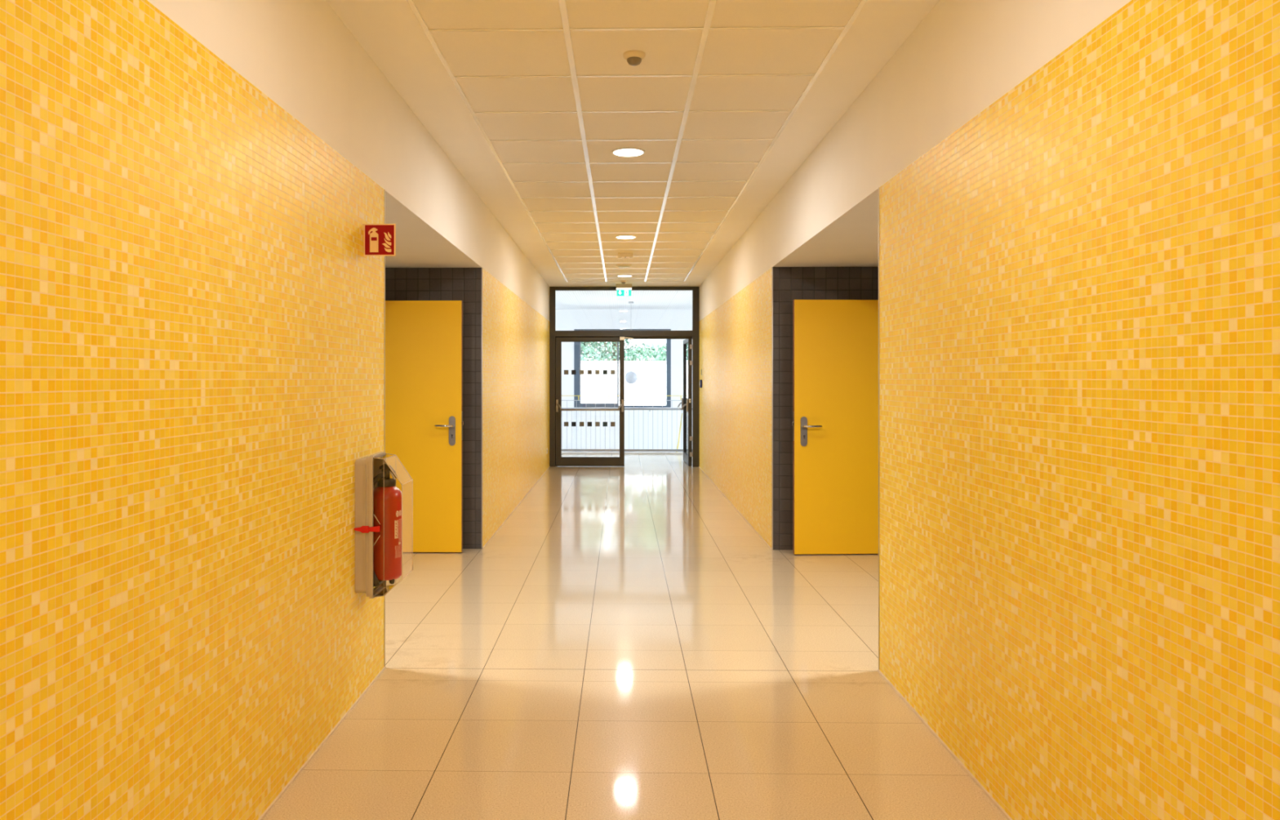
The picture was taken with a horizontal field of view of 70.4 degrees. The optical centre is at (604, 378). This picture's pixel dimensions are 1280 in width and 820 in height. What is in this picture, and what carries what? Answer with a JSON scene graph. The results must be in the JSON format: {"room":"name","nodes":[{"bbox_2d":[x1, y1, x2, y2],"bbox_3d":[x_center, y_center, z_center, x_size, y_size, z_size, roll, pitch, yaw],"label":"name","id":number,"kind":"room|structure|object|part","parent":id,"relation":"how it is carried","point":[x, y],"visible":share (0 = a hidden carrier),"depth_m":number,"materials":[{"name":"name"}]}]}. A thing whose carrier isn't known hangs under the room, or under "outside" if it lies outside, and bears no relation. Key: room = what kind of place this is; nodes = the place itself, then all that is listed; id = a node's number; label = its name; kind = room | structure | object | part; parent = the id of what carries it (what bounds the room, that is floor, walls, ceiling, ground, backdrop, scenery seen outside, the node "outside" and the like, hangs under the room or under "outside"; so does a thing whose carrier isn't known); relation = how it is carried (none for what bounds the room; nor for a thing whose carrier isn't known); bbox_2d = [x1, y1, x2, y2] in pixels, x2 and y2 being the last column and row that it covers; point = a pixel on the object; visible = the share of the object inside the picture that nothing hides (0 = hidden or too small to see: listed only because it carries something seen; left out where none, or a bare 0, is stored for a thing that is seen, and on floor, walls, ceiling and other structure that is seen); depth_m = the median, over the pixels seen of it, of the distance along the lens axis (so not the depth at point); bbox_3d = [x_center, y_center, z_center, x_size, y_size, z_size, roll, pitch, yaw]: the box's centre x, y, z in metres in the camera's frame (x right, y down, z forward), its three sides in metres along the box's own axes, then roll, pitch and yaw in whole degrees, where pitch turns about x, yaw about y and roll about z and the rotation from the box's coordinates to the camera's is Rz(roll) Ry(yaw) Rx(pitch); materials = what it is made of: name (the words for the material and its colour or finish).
{"room":"school corridor","nodes":[
{"label":"school corridor","id":0,"kind":"room"},
{"bbox_2d":[0,0,549,819],"bbox_3d":[-1.192,-0.096,4.474,0.200,3.064,20.900,0,0,1],"label":"wall","id":1,"kind":"structure","parent":0,"point":[192,304],"depth_m":2.57,"materials":[{"name":"yellow tile"}]},
{"bbox_2d":[363,223,395,256],"bbox_3d":[-1.025,-0.634,4.154,0.146,0.147,0.032,0,0,1],"label":"sign","id":2,"kind":"object","parent":1,"relation":"attached to","point":[379,239],"visible":1,"depth_m":4.14,"materials":[{"name":"red plastic"}]},
{"bbox_2d":[354,451,413,598],"bbox_3d":[-0.994,0.655,4.109,0.209,0.635,0.248,0,0,1],"label":"fire extinguisher cabinet","id":3,"kind":"object","parent":1,"relation":"attached to","point":[366,468],"visible":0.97,"depth_m":4.00,"materials":[{"name":"beige plastic"}]},
{"bbox_2d":[355,451,386,598],"bbox_3d":[-1.058,0.655,4.115,0.080,0.635,0.238,0,0,1],"label":"panel","id":4,"kind":"object","parent":3,"relation":"on","point":[366,468],"depth_m":4.00,"materials":[{"name":"plastic"}]},
{"bbox_2d":[373,462,401,586],"bbox_3d":[-1.007,0.655,4.105,0.181,0.542,0.164,0,0,1],"label":"fire extinguisher","id":5,"kind":"object","parent":3,"relation":"in","point":[393,494],"visible":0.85,"depth_m":4.05,"materials":[{"name":"red metal"}]},
{"bbox_3d":[-0.977,0.417,4.114,0.080,0.067,0.018,0,0,1],"label":"carry handle","id":6,"kind":"part","parent":5,"relation":"part of","materials":[{"name":"black plastic"}]},
{"bbox_3d":[-0.962,0.436,4.114,0.030,0.045,0.012,0,0,1],"label":"squeeze lever","id":7,"kind":"part","parent":5,"relation":"part of","materials":[{"name":"metal"}]},
{"bbox_2d":[384,189,385,666],"bbox_3d":[-1.093,0.248,4.504,0.010,2.376,0.008,0,0,1],"label":"trim","id":8,"kind":"structure","parent":1,"relation":"attached to","point":[384,189],"depth_m":4.50,"materials":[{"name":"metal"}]},
{"bbox_2d":[257,466,550,819],"bbox_3d":[-1.089,1.431,4.432,0.008,0.009,20.820,0,0,1],"label":"baseboard","id":9,"kind":"structure","parent":1,"relation":"attached to","point":[261,817],"depth_m":3.62,"materials":[{"name":"tile"}]},
{"bbox_2d":[481,267,482,548],"bbox_3d":[-1.032,0.248,7.667,0.010,2.376,0.008,0,0,1],"label":"trim","id":10,"kind":"structure","parent":1,"relation":"attached to","point":[482,268],"depth_m":7.66,"materials":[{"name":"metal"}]},
{"bbox_2d":[385,217,457,267],"bbox_3d":[-1.796,-1.015,6.174,1.072,0.150,3.313,0,0,1],"label":"ceiling","id":11,"kind":"structure","parent":0,"point":[411,252],"depth_m":6.94,"materials":[{"name":"white paint"}]},
{"bbox_2d":[385,267,458,300],"bbox_3d":[-1.690,0.248,7.754,0.922,2.376,0.150,0,0,1],"label":"wall","id":12,"kind":"structure","parent":0,"point":[401,283],"depth_m":7.68,"materials":[{"name":"grey tile"}]},
{"bbox_2d":[555,308,692,448],"bbox_3d":[0.406,1.411,21.146,8.000,6.050,0.300,0,0,1],"label":"wall","id":13,"kind":"structure","parent":0,"point":[674,319],"depth_m":20.99,"materials":[{"name":"white paint"}]},
{"bbox_2d":[573,328,671,407],"bbox_3d":[0.424,-0.247,21.056,2.240,1.814,0.080,0,0,1],"label":"window","id":14,"kind":"structure","parent":13,"relation":"in","point":[576,344],"depth_m":21.02,"materials":[{"name":"blue metal"}]},
{"bbox_2d":[555,290,692,309],"bbox_3d":[0.347,-1.664,18.097,8.400,0.100,6.400,0,0,1],"label":"ceiling","id":15,"kind":"structure","parent":0,"point":[565,300],"depth_m":18.60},
{"bbox_2d":[624,301,637,383],"bbox_3d":[0.565,-0.756,18.993,0.268,1.716,0.268,0,0,1],"label":"pendant lamp","id":16,"kind":"object","parent":15,"relation":"hanging from","point":[631,377],"visible":1,"depth_m":18.91,"materials":[{"name":"white paint"}]},
{"bbox_3d":[0.565,-0.029,18.993,0.268,0.263,0.268,0,0,1],"label":"globe","id":17,"kind":"part","parent":16,"relation":"part of","materials":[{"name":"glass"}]},
{"bbox_2d":[325,0,939,286],"bbox_3d":[0.129,-1.567,4.448,2.444,0.123,20.900,0,0,1],"label":"ceiling","id":18,"kind":"structure","parent":0,"point":[531,101],"depth_m":4.96,"materials":[{"name":"white paint"}]},
{"bbox_3d":[-0.767,-1.522,4.040,0.022,0.033,20.050,0,0,1],"label":"rail","id":19,"kind":"part","parent":18,"relation":"part of","materials":[{"name":"white metal"}]},
{"bbox_3d":[-0.160,-1.522,4.029,0.028,0.033,20.050,0,0,1],"label":"rail","id":20,"kind":"part","parent":18,"relation":"part of","materials":[{"name":"white metal"}]},
{"bbox_2d":[616,284,631,295],"bbox_3d":[0.316,-1.416,14.447,0.252,0.188,0.060,0,0,1],"label":"exit sign","id":21,"kind":"object","parent":18,"relation":"hanging from","point":[622,289],"visible":0.99,"depth_m":14.44,"materials":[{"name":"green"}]},
{"bbox_3d":[0.316,-1.371,14.447,0.226,0.098,0.012,0,0,1],"label":"panel","id":22,"kind":"part","parent":21,"relation":"part of","materials":[{"name":"teal"}]},
{"bbox_2d":[616,264,631,267],"bbox_3d":[0.263,-1.497,12.064,0.210,0.026,0.210,0,0,1],"label":"ceiling fitting","id":23,"kind":"object","parent":18,"relation":"attached to","point":[617,265],"visible":1,"depth_m":12.01,"materials":[{"name":"white plastic"}]},
{"bbox_2d":[617,275,632,276],"bbox_3d":[0.300,-1.504,13.262,0.224,0.007,0.224,0,0,1],"label":"recessed light","id":24,"kind":"object","parent":18,"relation":"in","point":[617,275],"visible":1,"depth_m":13.22,"materials":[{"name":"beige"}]},
{"bbox_2d":[617,253,633,258],"bbox_3d":[0.256,-1.478,10.935,0.186,0.064,0.124,0,0,1],"label":"ceiling box","id":25,"kind":"object","parent":18,"relation":"attached to","point":[620,255],"visible":1,"depth_m":10.88,"materials":[{"name":"beige plastic"}]},
{"bbox_2d":[615,235,636,239],"bbox_3d":[0.230,-1.504,9.637,0.224,0.007,0.224,0,0,1],"label":"recessed light","id":26,"kind":"object","parent":18,"relation":"in","point":[622,237],"visible":1,"depth_m":9.62,"materials":[{"name":"beige plastic"}]},
{"bbox_2d":[616,235,635,238],"bbox_3d":[0.230,-1.504,9.637,0.194,0.006,0.194,0,0,1],"label":"diffuser","id":27,"kind":"object","parent":26,"relation":"attached to","point":[617,237],"depth_m":9.62,"materials":[{"name":"beige plastic"}]},
{"bbox_2d":[611,147,644,156],"bbox_3d":[0.161,-1.504,6.028,0.224,0.007,0.224,0,0,1],"label":"recessed light","id":28,"kind":"object","parent":18,"relation":"in","point":[623,152],"visible":1,"depth_m":6.01,"materials":[{"name":"white plastic"}]},
{"bbox_2d":[622,49,645,66],"bbox_3d":[0.140,-1.484,4.218,0.104,0.052,0.104,0,0,1],"label":"sensor","id":29,"kind":"object","parent":18,"relation":"attached to","point":[633,57],"visible":1,"depth_m":4.19,"materials":[{"name":"beige plastic"}]},
{"bbox_3d":[0.443,-1.522,4.017,0.028,0.033,20.050,0,0,1],"label":"rail","id":30,"kind":"part","parent":18,"relation":"part of","materials":[{"name":"white metal"}]},
{"bbox_3d":[1.044,-1.522,4.006,0.022,0.033,20.050,0,0,1],"label":"rail","id":31,"kind":"part","parent":18,"relation":"part of","materials":[{"name":"white metal"}]},
{"bbox_2d":[262,451,1007,819],"bbox_3d":[0.112,1.561,5.829,8.400,0.250,24.060,0,0,1],"label":"floor","id":32,"kind":"structure","parent":0,"point":[625,644],"depth_m":4.22,"materials":[{"name":"polished beige ceramic tile"},{"name":"dark grout"}]},
{"bbox_2d":[561,400,683,451],"bbox_3d":[0.341,0.925,17.774,7.900,1.021,0.086,0,0,1],"label":"landing railing","id":33,"kind":"object","parent":32,"relation":"on","point":[633,408],"visible":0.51,"depth_m":17.78,"materials":[{"name":"grey metal"}]},
{"bbox_3d":[0.341,0.588,17.752,7.900,0.042,0.041,0,0,1],"label":"handrail","id":34,"kind":"part","parent":33,"relation":"part of","materials":[{"name":"grey metal"}]},
{"bbox_3d":[0.342,1.401,17.797,7.900,0.046,0.040,0,0,1],"label":"rail","id":35,"kind":"part","parent":33,"relation":"part of","materials":[{"name":"grey metal"}]},
{"bbox_2d":[676,413,682,448],"bbox_3d":[1.596,1.131,19.172,0.038,0.736,2.024,0,0,8],"label":"handrail","id":36,"kind":"object","parent":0,"point":[682,413],"visible":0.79,"depth_m":19.18,"materials":[{"name":"white metal"}]},
{"bbox_2d":[795,266,878,299],"bbox_3d":[2.081,0.248,7.681,0.934,2.376,0.150,0,0,1],"label":"wall","id":37,"kind":"structure","parent":0,"point":[811,282],"depth_m":7.61,"materials":[{"name":"grey tile"}]},
{"bbox_2d":[796,214,878,266],"bbox_3d":[2.126,-1.015,6.099,1.084,0.150,3.313,0,0,1],"label":"ceiling","id":38,"kind":"structure","parent":0,"point":[859,247],"depth_m":6.72,"materials":[{"name":"white paint"}]},
{"bbox_2d":[699,0,1279,819],"bbox_3d":[1.451,-0.096,4.423,0.200,3.064,20.900,0,0,1],"label":"wall","id":39,"kind":"structure","parent":0,"point":[1079,200],"depth_m":2.60,"materials":[{"name":"yellow tile"}]},
{"bbox_2d":[549,286,699,466],"bbox_3d":[0.329,-0.036,14.859,2.444,2.944,0.085,0,0,1],"label":"door frame","id":40,"kind":"structure","parent":39,"relation":"in","point":[694,334],"depth_m":14.82,"materials":[{"name":"brown metal"}]},
{"bbox_2d":[555,336,633,466],"bbox_3d":[-0.159,0.372,14.803,1.269,2.116,0.174,0,0,1],"label":"door","id":41,"kind":"structure","parent":40,"relation":"attached to","point":[561,460],"depth_m":14.84,"materials":[{"name":"brown metal"}]},
{"bbox_2d":[676,338,692,466],"bbox_3d":[1.364,0.377,15.426,0.186,2.106,1.100,0,0,0],"label":"door","id":42,"kind":"structure","parent":40,"relation":"attached to","point":[686,401],"depth_m":15.31,"materials":[{"name":"brown metal"}]},
{"bbox_3d":[1.416,0.337,15.425,0.008,1.898,0.933,0,0,0],"label":"pane","id":43,"kind":"part","parent":42,"relation":"part of","materials":[{"name":"clear glass"}]},
{"bbox_3d":[1.416,0.377,15.431,0.060,2.106,1.090,0,0,0],"label":"frame","id":44,"kind":"part","parent":42,"relation":"part of","materials":[{"name":"brown metal"}]},
{"bbox_2d":[699,379,702,387],"bbox_3d":[1.522,0.076,14.293,0.036,0.124,0.090,0,0,1],"label":"button","id":45,"kind":"object","parent":39,"relation":"attached to","point":[700,380],"visible":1,"depth_m":14.25,"materials":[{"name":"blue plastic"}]},
{"bbox_2d":[771,266,773,549],"bbox_3d":[1.414,0.248,7.620,0.010,2.376,0.008,0,0,1],"label":"trim","id":46,"kind":"structure","parent":39,"relation":"attached to","point":[771,267],"depth_m":7.62,"materials":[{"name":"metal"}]},
{"bbox_2d":[698,466,1012,819],"bbox_3d":[1.346,1.431,4.385,0.008,0.009,20.820,0,0,1],"label":"baseboard","id":47,"kind":"structure","parent":39,"relation":"attached to","point":[1002,810],"depth_m":3.61,"materials":[{"name":"tile"}]},
{"bbox_2d":[878,186,879,669],"bbox_3d":[1.353,0.248,4.457,0.010,2.376,0.008,0,0,1],"label":"trim","id":48,"kind":"structure","parent":39,"relation":"attached to","point":[878,187],"depth_m":4.45,"materials":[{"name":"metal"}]},
{"bbox_3d":[-3.753,1.411,18.135,0.200,6.050,6.480,0,0,1],"label":"wall","id":49,"kind":"structure","parent":0,"visible":0},
{"bbox_2d":[561,395,683,400],"bbox_3d":[-0.906,0.433,20.521,5.400,0.118,0.020,0,0,1],"label":"stair handrail","id":50,"kind":"object","parent":49,"relation":"attached to","point":[562,395],"visible":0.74,"depth_m":20.49,"materials":[{"name":"silver metal"}]},
{"bbox_3d":[-0.901,0.486,20.521,5.390,0.011,0.016,0,0,1],"label":"rail","id":51,"kind":"part","parent":50,"relation":"part of","materials":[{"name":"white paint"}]},
{"bbox_3d":[-0.906,0.381,20.521,5.400,0.014,0.013,0,0,1],"label":"rail","id":52,"kind":"part","parent":50,"relation":"part of","materials":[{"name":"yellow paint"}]},
{"bbox_3d":[-2.258,0.248,6.108,0.150,2.376,3.463,0,0,1],"label":"wall","id":53,"kind":"structure","parent":0,"visible":0},
{"bbox_2d":[385,300,463,551],"bbox_3d":[-1.649,0.391,7.468,0.976,2.073,0.112,0,0,2],"label":"door","id":54,"kind":"structure","parent":53,"relation":"in","point":[424,339],"depth_m":7.47,"materials":[{"name":"yellow paint"}]},
{"bbox_3d":[-1.317,0.385,7.429,0.152,0.021,0.059,0,0,1],"label":"lever","id":55,"kind":"part","parent":54,"relation":"part of","materials":[{"name":"metal"}]},
{"bbox_3d":[-1.250,0.427,7.461,0.053,0.242,0.009,0,0,1],"label":"handle plate","id":56,"kind":"part","parent":54,"relation":"part of","materials":[{"name":"metal"}]},
{"label":"outside","id":57,"kind":"structure","parent":0,"visible":0},
{"bbox_3d":[1.068,4.536,55.640,80.000,0.200,68.700,0,0,1],"label":"ground","id":58,"kind":"structure","parent":57,"visible":0},
{"bbox_2d":[580,342,602,360],"bbox_3d":[-2.299,0.447,39.095,4.490,7.990,4.599,0,0,1],"label":"tree","id":59,"kind":"object","parent":58,"relation":"on","point":[584,348],"visible":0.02,"depth_m":38.04,"materials":[{"name":"green plant"}]},
{"bbox_2d":[580,338,665,360],"bbox_3d":[0.666,-0.901,47.183,6.018,10.684,5.775,0,0,1],"label":"tree","id":60,"kind":"object","parent":58,"relation":"on","point":[611,349],"visible":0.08,"depth_m":46.81,"materials":[{"name":"green plant"}]},
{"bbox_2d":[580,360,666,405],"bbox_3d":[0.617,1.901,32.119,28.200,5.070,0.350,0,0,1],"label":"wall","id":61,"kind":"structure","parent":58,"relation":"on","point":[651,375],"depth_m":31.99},
{"bbox_2d":[625,342,666,360],"bbox_3d":[2.860,-0.149,39.062,4.285,9.179,3.576,0,0,17],"label":"tree","id":62,"kind":"object","parent":58,"relation":"on","point":[642,353],"visible":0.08,"depth_m":38.49,"materials":[{"name":"green plant"}]},
{"bbox_2d":[657,383,666,405],"bbox_3d":[2.239,2.293,26.988,1.471,4.292,1.548,0,0,1],"label":"shrub","id":63,"kind":"object","parent":58,"relation":"on","point":[664,392],"visible":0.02,"depth_m":26.66,"materials":[{"name":"green plant"}]},
{"bbox_3d":[2.591,0.248,6.015,0.150,2.376,3.463,0,0,1],"label":"wall","id":64,"kind":"structure","parent":0,"visible":0},
{"bbox_2d":[791,299,878,554],"bbox_3d":[2.024,0.391,7.390,0.978,2.073,0.112,0,0,-3],"label":"door","id":65,"kind":"structure","parent":64,"relation":"in","point":[835,423],"depth_m":7.39,"materials":[{"name":"yellow paint"}]},
{"bbox_3d":[1.624,0.427,7.374,0.053,0.242,0.009,0,0,-2],"label":"handle plate","id":66,"kind":"part","parent":65,"relation":"part of","materials":[{"name":"metal"}]},
{"bbox_3d":[1.691,0.385,7.344,0.152,0.021,0.059,0,0,-2],"label":"lever","id":67,"kind":"part","parent":65,"relation":"part of","materials":[{"name":"metal"}]}
]}

